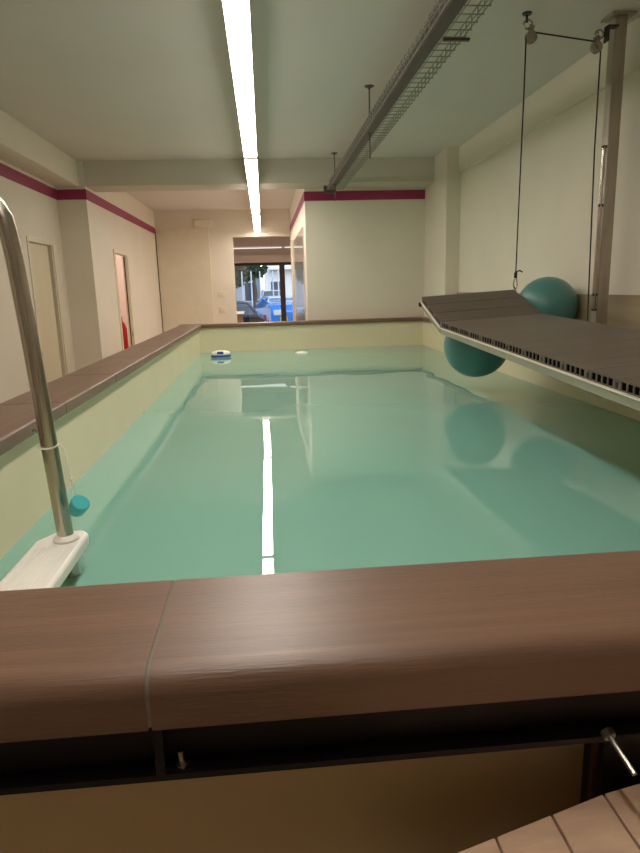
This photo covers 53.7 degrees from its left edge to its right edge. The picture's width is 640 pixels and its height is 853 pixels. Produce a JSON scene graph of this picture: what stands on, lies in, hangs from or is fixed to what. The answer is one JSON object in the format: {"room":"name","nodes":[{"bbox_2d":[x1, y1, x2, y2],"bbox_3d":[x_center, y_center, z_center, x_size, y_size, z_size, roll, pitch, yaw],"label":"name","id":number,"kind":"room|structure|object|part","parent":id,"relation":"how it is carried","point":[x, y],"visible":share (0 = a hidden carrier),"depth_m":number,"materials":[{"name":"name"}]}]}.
{"room":"indoor therapy pool","nodes":[
{"label":"indoor therapy pool","id":0,"kind":"room"},
{"bbox_2d":[0,160,75,402],"bbox_3d":[-2.423,-0.347,2.405,0.167,2.938,9.204,-3,12,-5],"label":"wall","id":1,"kind":"structure","parent":0,"point":[35,214],"depth_m":5.57,"materials":[{"name":"white paint"}]},
{"bbox_2d":[0,163,56,199],"bbox_3d":[-2.368,-1.461,2.165,0.006,0.103,9.198,-3,12,-5],"label":"trim","id":2,"kind":"structure","parent":1,"relation":"attached to","point":[7,172],"depth_m":5.79,"materials":[{"name":"paint"}]},
{"bbox_2d":[26,236,69,382],"bbox_3d":[-2.751,-0.782,6.345,0.178,2.113,0.821,-3,12,-5],"label":"door","id":3,"kind":"structure","parent":1,"relation":"in","point":[45,289],"depth_m":6.32,"materials":[{"name":"beige laminate"}]},
{"bbox_2d":[56,161,108,369],"bbox_3d":[-2.688,-1.362,7.052,0.468,2.938,0.319,-3,12,-5],"label":"pillar","id":4,"kind":"structure","parent":0,"point":[77,219],"depth_m":6.87,"materials":[{"name":"white paint"}]},
{"bbox_2d":[56,189,86,199],"bbox_3d":[-2.619,-2.442,6.656,0.307,0.103,0.006,-3,12,-5],"label":"trim","id":5,"kind":"structure","parent":4,"relation":"attached to","point":[65,194],"depth_m":6.65,"materials":[{"name":"paint"}]},
{"bbox_2d":[115,254,129,346],"bbox_3d":[-3.706,-1.722,8.819,2.076,2.938,3.344,-3,12,-5],"label":"wall","id":6,"kind":"structure","parent":0,"point":[119,263],"depth_m":10.32,"materials":[{"name":"paint"}]},
{"bbox_2d":[93,191,162,355],"bbox_3d":[-2.894,-2.376,11.689,0.053,2.938,9.173,-3,12,-5],"label":"wall","id":7,"kind":"structure","parent":0,"point":[114,231],"depth_m":8.89,"materials":[{"name":"white paint"}]},
{"bbox_2d":[86,190,154,233],"bbox_3d":[-2.658,-2.910,8.787,0.006,0.103,4.347,-3,12,-5],"label":"trim","id":8,"kind":"structure","parent":7,"relation":"attached to","point":[91,197],"depth_m":8.03,"materials":[{"name":"paint"}]},
{"bbox_2d":[113,249,135,349],"bbox_3d":[-2.577,-1.241,8.412,0.064,2.113,0.859,-3,12,-5],"label":"door","id":9,"kind":"structure","parent":7,"relation":"in","point":[125,261],"depth_m":8.59,"materials":[{"name":"paint"}]},
{"bbox_2d":[155,230,163,332],"bbox_3d":[-2.808,-2.107,11.173,0.014,2.630,0.015,-3,12,-5],"label":"trim","id":10,"kind":"structure","parent":7,"relation":"attached to","point":[155,230],"depth_m":11.08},
{"bbox_2d":[154,209,289,322],"bbox_3d":[-1.666,-2.339,11.366,2.339,2.938,0.152,-3,12,-5],"label":"wall","id":11,"kind":"structure","parent":0,"point":[227,225],"depth_m":11.09,"materials":[{"name":"white paint"}]},
{"bbox_2d":[155,228,214,331],"bbox_3d":[-2.360,-2.139,11.242,0.918,2.637,0.053,-3,12,-5],"label":"wall panel","id":12,"kind":"object","parent":11,"relation":"attached to","point":[184,260],"visible":0.64,"depth_m":11.11,"materials":[{"name":"beige paint"}]},
{"bbox_2d":[193,219,211,227],"bbox_3d":[-2.035,-3.516,10.960,0.327,0.141,0.076,-3,12,-5],"label":"emergency light","id":13,"kind":"object","parent":11,"relation":"attached to","point":[198,223],"visible":1,"depth_m":10.93,"materials":[{"name":"white paint"}]},
{"bbox_2d":[218,291,224,296],"bbox_3d":[-1.751,-2.356,11.265,0.122,0.099,0.021,-3,12,-5],"label":"light switch","id":14,"kind":"object","parent":11,"relation":"attached to","point":[220,294],"visible":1,"depth_m":11.26,"materials":[{"name":"paint"}]},
{"bbox_2d":[219,307,225,311],"bbox_3d":[-1.744,-2.096,11.322,0.122,0.099,0.021,-3,12,-5],"label":"light switch","id":15,"kind":"object","parent":11,"relation":"attached to","point":[221,309],"visible":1,"depth_m":11.32,"materials":[{"name":"paint"}]},
{"bbox_2d":[233,237,290,254],"bbox_3d":[-1.459,-3.447,16.374,10.640,2.938,0.152,-3,12,-5],"label":"wall","id":16,"kind":"structure","parent":0,"point":[246,241],"depth_m":16.04,"materials":[{"name":"paint"}]},
{"bbox_2d":[234,262,290,320],"bbox_3d":[-1.332,-3.148,16.388,1.824,2.143,0.122,-3,12,-5],"label":"window","id":17,"kind":"structure","parent":16,"relation":"in","point":[281,264],"depth_m":16.21,"materials":[{"name":"brown metal"}]},
{"bbox_2d":[234,254,290,262],"bbox_3d":[-1.466,-4.251,16.003,4.560,0.198,0.228,-3,12,-5],"label":"trim","id":18,"kind":"structure","parent":16,"relation":"attached to","point":[257,258],"depth_m":15.90,"materials":[{"name":"paint"}]},
{"bbox_2d":[0,0,639,210],"bbox_3d":[-0.679,-2.921,6.869,10.640,0.076,19.015,-3,12,-5],"label":"ceiling","id":19,"kind":"structure","parent":0,"point":[97,80],"depth_m":4.08,"materials":[{"name":"paint"}]},
{"bbox_2d":[0,109,78,186],"bbox_3d":[-2.258,-1.668,2.133,0.239,0.250,9.204,-3,12,-5],"label":"beam","id":20,"kind":"structure","parent":19,"relation":"attached to","point":[21,147],"depth_m":5.47,"materials":[{"name":"white paint"}]},
{"bbox_2d":[222,0,260,230],"bbox_3d":[-0.582,-2.341,5.255,0.112,0.369,11.768,-3,12,-5],"label":"strip light","id":21,"kind":"object","parent":19,"relation":"hanging from","point":[236,12],"visible":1,"depth_m":3.39,"materials":[{"name":"white plastic"}]},
{"bbox_2d":[223,0,256,155],"bbox_3d":[-0.414,-1.860,3.423,0.100,0.055,3.602,-3,12,-5],"label":"diffuser","id":22,"kind":"object","parent":21,"relation":"attached to","point":[236,12],"depth_m":3.14,"materials":[{"name":"white plastic"}]},
{"bbox_2d":[245,159,259,213],"bbox_3d":[-0.730,-2.587,6.984,0.100,0.055,3.602,-3,12,-5],"label":"diffuser","id":23,"kind":"object","parent":21,"relation":"attached to","point":[250,164],"depth_m":6.41,"materials":[{"name":"white plastic"}]},
{"bbox_2d":[252,215,259,230],"bbox_3d":[-0.989,-3.182,9.896,0.100,0.038,2.272,-3,12,-5],"label":"diffuser","id":24,"kind":"object","parent":21,"relation":"attached to","point":[256,218],"depth_m":9.75,"materials":[{"name":"white plastic"}]},
{"bbox_2d":[233,237,281,248],"bbox_3d":[-1.985,-4.392,14.872,2.143,0.419,0.061,-3,12,-5],"label":"tube light","id":25,"kind":"object","parent":19,"relation":"hanging from","point":[249,247],"visible":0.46,"depth_m":14.93,"materials":[{"name":"white plastic"}]},
{"bbox_2d":[233,247,281,248],"bbox_3d":[-1.980,-4.197,14.915,2.143,0.019,0.038,-3,12,-5],"label":"diffuser","id":26,"kind":"object","parent":25,"relation":"attached to","point":[233,247],"depth_m":14.92,"materials":[{"name":"white plastic"}]},
{"bbox_2d":[82,157,434,191],"bbox_3d":[-0.556,-2.783,6.984,3.896,0.250,0.418,-3,12,-5],"label":"beam","id":27,"kind":"structure","parent":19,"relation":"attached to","point":[376,172],"depth_m":6.79,"materials":[{"name":"paint"}]},
{"bbox_2d":[323,0,492,200],"bbox_3d":[0.463,-1.972,3.684,0.239,0.472,7.015,-3,12,-5],"label":"cable tray","id":28,"kind":"object","parent":19,"relation":"hanging from","point":[445,13],"visible":0.99,"depth_m":3.32,"materials":[{"name":"metal"}]},
{"bbox_3d":[0.155,-2.607,6.606,0.009,0.472,0.009,2,13,17],"label":"hanger rod","id":29,"kind":"part","parent":28,"relation":"part of","materials":[{"name":"grey metal"}]},
{"bbox_3d":[0.342,-2.355,4.396,0.068,0.023,0.068,-3,12,-5],"label":"ceiling plate","id":30,"kind":"part","parent":28,"relation":"part of","materials":[{"name":"grey metal"}]},
{"bbox_3d":[0.348,-2.136,4.444,0.009,0.472,0.009,-8,14,-26],"label":"hanger rod","id":31,"kind":"part","parent":28,"relation":"part of","materials":[{"name":"grey metal"}]},
{"bbox_2d":[522,11,536,44],"bbox_3d":[1.088,-2.069,3.285,0.082,0.145,0.053,-3,12,-5],"label":"pulley","id":32,"kind":"object","parent":19,"relation":"hanging from","point":[531,36],"visible":1,"depth_m":3.28,"materials":[{"name":"metal"}]},
{"bbox_2d":[513,32,601,320],"bbox_3d":[1.296,-1.329,3.798,0.467,1.652,0.656,-3,12,-5],"label":"rope","id":33,"kind":"object","parent":32,"relation":"hanging from","point":[515,272],"visible":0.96,"depth_m":3.49,"materials":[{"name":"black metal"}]},
{"bbox_2d":[289,187,424,320],"bbox_3d":[0.534,-2.002,9.551,1.724,2.938,4.058,-3,12,-5],"label":"wall","id":34,"kind":"structure","parent":0,"point":[364,259],"depth_m":7.47,"materials":[{"name":"white paint"}]},
{"bbox_2d":[290,192,303,230],"bbox_3d":[-0.355,-3.066,9.201,0.006,0.103,3.982,-3,12,-5],"label":"trim","id":35,"kind":"structure","parent":34,"relation":"attached to","point":[301,202],"depth_m":8.61,"materials":[{"name":"paint"}]},
{"bbox_2d":[291,227,305,320],"bbox_3d":[-0.310,-1.613,9.283,0.034,2.341,2.850,-3,12,-5],"label":"window","id":36,"kind":"structure","parent":34,"relation":"in","point":[297,246],"depth_m":8.86,"materials":[{"name":"paint"}]},
{"bbox_3d":[-0.425,-1.895,10.578,0.034,2.341,0.190,-3,12,-5],"label":"post","id":37,"kind":"part","parent":36,"relation":"part of","materials":[{"name":"paint"}]},
{"bbox_2d":[304,190,424,200],"bbox_3d":[0.520,-2.675,7.316,1.416,0.103,0.006,-3,12,-5],"label":"trim","id":38,"kind":"structure","parent":34,"relation":"attached to","point":[373,194],"depth_m":7.31,"materials":[{"name":"paint"}]},
{"bbox_2d":[424,147,460,316],"bbox_3d":[1.352,-2.092,7.059,0.147,1.737,0.897,-3,12,-5],"label":"pillar","id":39,"kind":"structure","parent":0,"point":[442,196],"depth_m":6.72,"materials":[{"name":"white paint"}]},
{"bbox_2d":[459,68,639,294],"bbox_3d":[1.894,-0.613,3.065,0.167,2.938,9.850,-3,12,-5],"label":"wall","id":40,"kind":"structure","parent":0,"point":[554,227],"depth_m":4.45,"materials":[{"name":"white paint"}]},
{"bbox_2d":[457,292,639,330],"bbox_3d":[1.737,-0.659,3.869,0.015,0.290,5.989,-3,12,-5],"label":"trim","id":41,"kind":"structure","parent":40,"relation":"attached to","point":[623,311],"depth_m":3.69,"materials":[{"name":"beige stone"}]},
{"bbox_2d":[459,16,639,172],"bbox_3d":[1.812,-1.802,2.221,0.023,0.250,8.725,-3,12,-5],"label":"beam","id":42,"kind":"structure","parent":40,"relation":"attached to","point":[578,82],"depth_m":4.39,"materials":[{"name":"white paint"}]},
{"bbox_3d":[-0.597,0.021,7.517,10.640,0.076,19.015,-3,12,-5],"label":"floor","id":43,"kind":"structure","parent":0,"visible":0},
{"bbox_2d":[121,317,128,349],"bbox_3d":[-2.915,-1.305,9.277,0.159,0.623,0.193,3,13,21],"label":"fire extinguisher","id":44,"kind":"object","parent":43,"relation":"on","point":[124,328],"visible":0.23,"depth_m":9.24,"materials":[{"name":"red metal"}]},
{"bbox_2d":[237,311,244,322],"bbox_3d":[-2.237,-1.871,13.532,1.277,1.125,0.593,-3,12,-5],"label":"reception desk","id":45,"kind":"object","parent":43,"relation":"on","point":[239,313],"visible":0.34,"depth_m":13.26,"materials":[{"name":"brown laminate"}]},
{"bbox_2d":[0,317,639,852],"bbox_3d":[0.205,0.065,4.242,3.058,1.201,7.080,-3,12,-5],"label":"swimming pool","id":46,"kind":"object","parent":43,"relation":"on","point":[449,707],"visible":0.63,"depth_m":0.76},
{"bbox_2d":[0,197,89,590],"bbox_3d":[-0.757,0.212,1.340,0.441,1.499,0.608,-3,12,-5],"label":"lift","id":47,"kind":"object","parent":46,"relation":"attached to","point":[52,559],"depth_m":1.50,"materials":[{"name":"silver metal"}]},
{"bbox_3d":[-0.627,0.129,1.546,0.140,0.180,0.050,6,15,32],"label":"plastic cap","id":48,"kind":"part","parent":47,"relation":"part of","materials":[{"name":"teal plastic"}]},
{"bbox_3d":[0.514,0.844,0.944,2.989,1.079,0.023,-3,12,-5],"label":"panel","id":49,"kind":"part","parent":46,"relation":"part of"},
{"bbox_2d":[0,345,639,586],"bbox_3d":[0.211,-0.216,4.239,2.626,0.001,6.648,-3,12,-5],"label":"pool water","id":50,"kind":"object","parent":46,"relation":"in","point":[266,461],"visible":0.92,"depth_m":2.43,"materials":[{"name":"teal liquid"}]},
{"bbox_2d":[211,350,230,356],"bbox_3d":[-1.065,-0.783,6.800,0.222,0.077,0.115,-3,12,-5],"label":"thermometer","id":51,"kind":"object","parent":50,"relation":"on","point":[219,353],"visible":1,"depth_m":6.76,"materials":[{"name":"white plastic"}]},
{"bbox_2d":[295,351,307,353],"bbox_3d":[-0.203,-0.811,6.988,0.140,0.049,0.140,-3,12,-5],"label":"dispenser","id":52,"kind":"object","parent":50,"relation":"on","point":[298,352],"visible":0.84,"depth_m":6.94,"materials":[{"name":"white plastic"}]},
{"bbox_2d":[418,287,639,410],"bbox_3d":[1.265,-0.427,2.756,0.942,0.360,3.131,-3,12,-5],"label":"platform","id":53,"kind":"object","parent":46,"relation":"on","point":[603,360],"visible":1,"depth_m":2.83,"materials":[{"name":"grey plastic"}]},
{"bbox_3d":[0.717,-0.697,4.018,0.039,0.170,0.464,-3,12,-5],"label":"rail","id":54,"kind":"part","parent":53,"relation":"part of","materials":[{"name":"metal"}]},
{"bbox_2d":[444,336,505,376],"bbox_3d":[1.041,-0.559,4.203,0.427,0.458,0.427,-3,12,-5],"label":"exercise ball","id":55,"kind":"object","parent":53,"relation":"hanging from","point":[468,360],"visible":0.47,"depth_m":4.08,"materials":[{"name":"teal plastic"}]},
{"bbox_3d":[0.857,-0.244,2.512,0.039,0.131,2.651,-3,12,-5],"label":"rail","id":56,"kind":"part","parent":53,"relation":"part of","materials":[{"name":"metal"}]},
{"bbox_2d":[520,277,577,318],"bbox_3d":[1.512,-0.803,4.216,0.389,0.383,0.389,-3,12,-5],"label":"exercise ball","id":57,"kind":"object","parent":46,"relation":"on","point":[554,296],"visible":0.57,"depth_m":4.05,"materials":[{"name":"teal plastic"}]},
{"bbox_2d":[590,11,636,324],"bbox_3d":[1.602,-1.321,3.525,0.182,1.737,0.182,-3,12,-5],"label":"post","id":58,"kind":"object","parent":46,"relation":"on","point":[615,33],"visible":0.8,"depth_m":3.46,"materials":[{"name":"metal"}]},
{"bbox_2d":[590,29,603,53],"bbox_3d":[1.460,-2.028,3.328,0.070,0.117,0.046,-3,12,-5],"label":"pulley","id":59,"kind":"object","parent":58,"relation":"attached to","point":[596,46],"visible":1,"depth_m":3.32,"materials":[{"name":"metal"}]},
{"bbox_3d":[1.578,-2.163,3.340,0.129,0.011,0.129,-3,12,-5],"label":"ceiling plate","id":60,"kind":"part","parent":58,"relation":"part of","materials":[{"name":"metal"}]},
{"bbox_3d":[0.336,0.363,0.709,0.015,0.027,0.053,-4,13,-12],"label":"threaded rod","id":61,"kind":"part","parent":46,"relation":"part of","materials":[{"name":"metal"}]},
{"bbox_2d":[458,784,639,852],"bbox_3d":[0.546,0.967,0.597,0.882,0.988,0.582,-3,12,-5],"label":"tiled step","id":62,"kind":"structure","parent":43,"relation":"on","point":[611,823],"depth_m":0.70,"materials":[{"name":"beige tile"}]},
{"label":"outside","id":63,"kind":"structure","parent":0,"visible":0},
{"bbox_3d":[-3.829,-7.760,43.721,91.200,0.076,55.328,-3,12,-5],"label":"street","id":64,"kind":"object","parent":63,"visible":0},
{"bbox_2d":[241,271,243,300],"bbox_3d":[-3.789,-6.319,31.078,0.132,2.538,0.132,-3,12,-5],"label":"pole","id":65,"kind":"object","parent":64,"relation":"on","point":[241,271],"visible":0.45,"depth_m":30.92,"materials":[{"name":"white metal"}]},
{"bbox_2d":[235,266,257,288],"bbox_3d":[-4.674,-7.361,32.328,3.109,4.103,2.592,-3,12,-5],"label":"street tree","id":66,"kind":"object","parent":64,"relation":"on","point":[245,269],"visible":0.14,"depth_m":31.95,"materials":[{"name":"green plant"}]},
{"bbox_2d":[236,278,259,304],"bbox_3d":[-11.121,-15.017,53.045,12.236,10.488,6.992,-3,12,-5],"label":"building","id":67,"kind":"structure","parent":64,"relation":"on","point":[247,287],"depth_m":51.69,"materials":[{"name":"white paint"}]},
{"bbox_3d":[-5.696,-11.018,51.691,0.882,1.444,0.015,-3,12,-5],"label":"pane","id":68,"kind":"part","parent":67,"relation":"part of","materials":[{"name":"grey glass"}]},
{"bbox_2d":[250,271,252,305],"bbox_3d":[-3.302,-6.259,30.744,0.132,2.538,0.132,-3,12,-5],"label":"pole","id":69,"kind":"object","parent":64,"relation":"on","point":[250,271],"visible":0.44,"depth_m":30.63,"materials":[{"name":"white metal"}]},
{"bbox_2d":[237,300,266,322],"bbox_3d":[-3.715,-3.209,19.737,4.112,1.326,2.082,-3,12,-5],"label":"car","id":70,"kind":"object","parent":64,"relation":"on","point":[250,315],"visible":0.18,"depth_m":19.03,"materials":[{"name":"black paint"}]},
{"bbox_2d":[242,266,268,307],"bbox_3d":[-4.017,-8.531,38.394,1.925,3.744,1.526,-3,12,-5],"label":"street tree","id":71,"kind":"object","parent":64,"relation":"on","point":[263,269],"visible":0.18,"depth_m":38.18,"materials":[{"name":"green plant"}]},
{"bbox_2d":[259,271,260,297],"bbox_3d":[-2.918,-6.358,31.147,0.132,2.538,0.132,-3,12,-5],"label":"pole","id":72,"kind":"object","parent":64,"relation":"on","point":[259,271],"visible":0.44,"depth_m":30.98,"materials":[{"name":"white metal"}]},
{"bbox_2d":[259,290,279,298],"bbox_3d":[-3.245,-8.508,43.142,2.082,1.592,4.112,-3,13,-8],"label":"car","id":73,"kind":"object","parent":64,"relation":"on","point":[263,292],"visible":0.14,"depth_m":41.49,"materials":[{"name":"blue paint"}]},
{"bbox_2d":[272,270,273,295],"bbox_3d":[-2.265,-6.306,30.826,0.132,2.538,0.132,-3,12,-5],"label":"pole","id":74,"kind":"object","parent":64,"relation":"on","point":[272,270],"visible":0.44,"depth_m":30.67,"materials":[{"name":"white metal"}]},
{"bbox_2d":[256,295,292,321],"bbox_3d":[-1.321,-4.298,24.240,2.082,1.387,4.117,-4,13,-12],"label":"car","id":75,"kind":"object","parent":64,"relation":"on","point":[270,306],"visible":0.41,"depth_m":22.67,"materials":[{"name":"blue paint"}]},
{"bbox_2d":[265,265,291,295],"bbox_3d":[-1.018,-14.822,50.868,7.372,10.488,6.992,-3,12,-5],"label":"building","id":76,"kind":"structure","parent":64,"relation":"on","point":[288,273],"depth_m":48.75,"materials":[{"name":"white paint"}]},
{"bbox_3d":[-3.325,-10.471,48.899,0.882,1.444,0.015,-3,12,-5],"label":"pane","id":77,"kind":"part","parent":76,"relation":"part of","materials":[{"name":"grey glass"}]},
{"bbox_2d":[277,270,279,295],"bbox_3d":[-1.982,-6.237,30.476,0.132,2.538,0.132,-3,12,-5],"label":"pole","id":78,"kind":"object","parent":64,"relation":"on","point":[277,270],"visible":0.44,"depth_m":30.28,"materials":[{"name":"white metal"}]}
]}

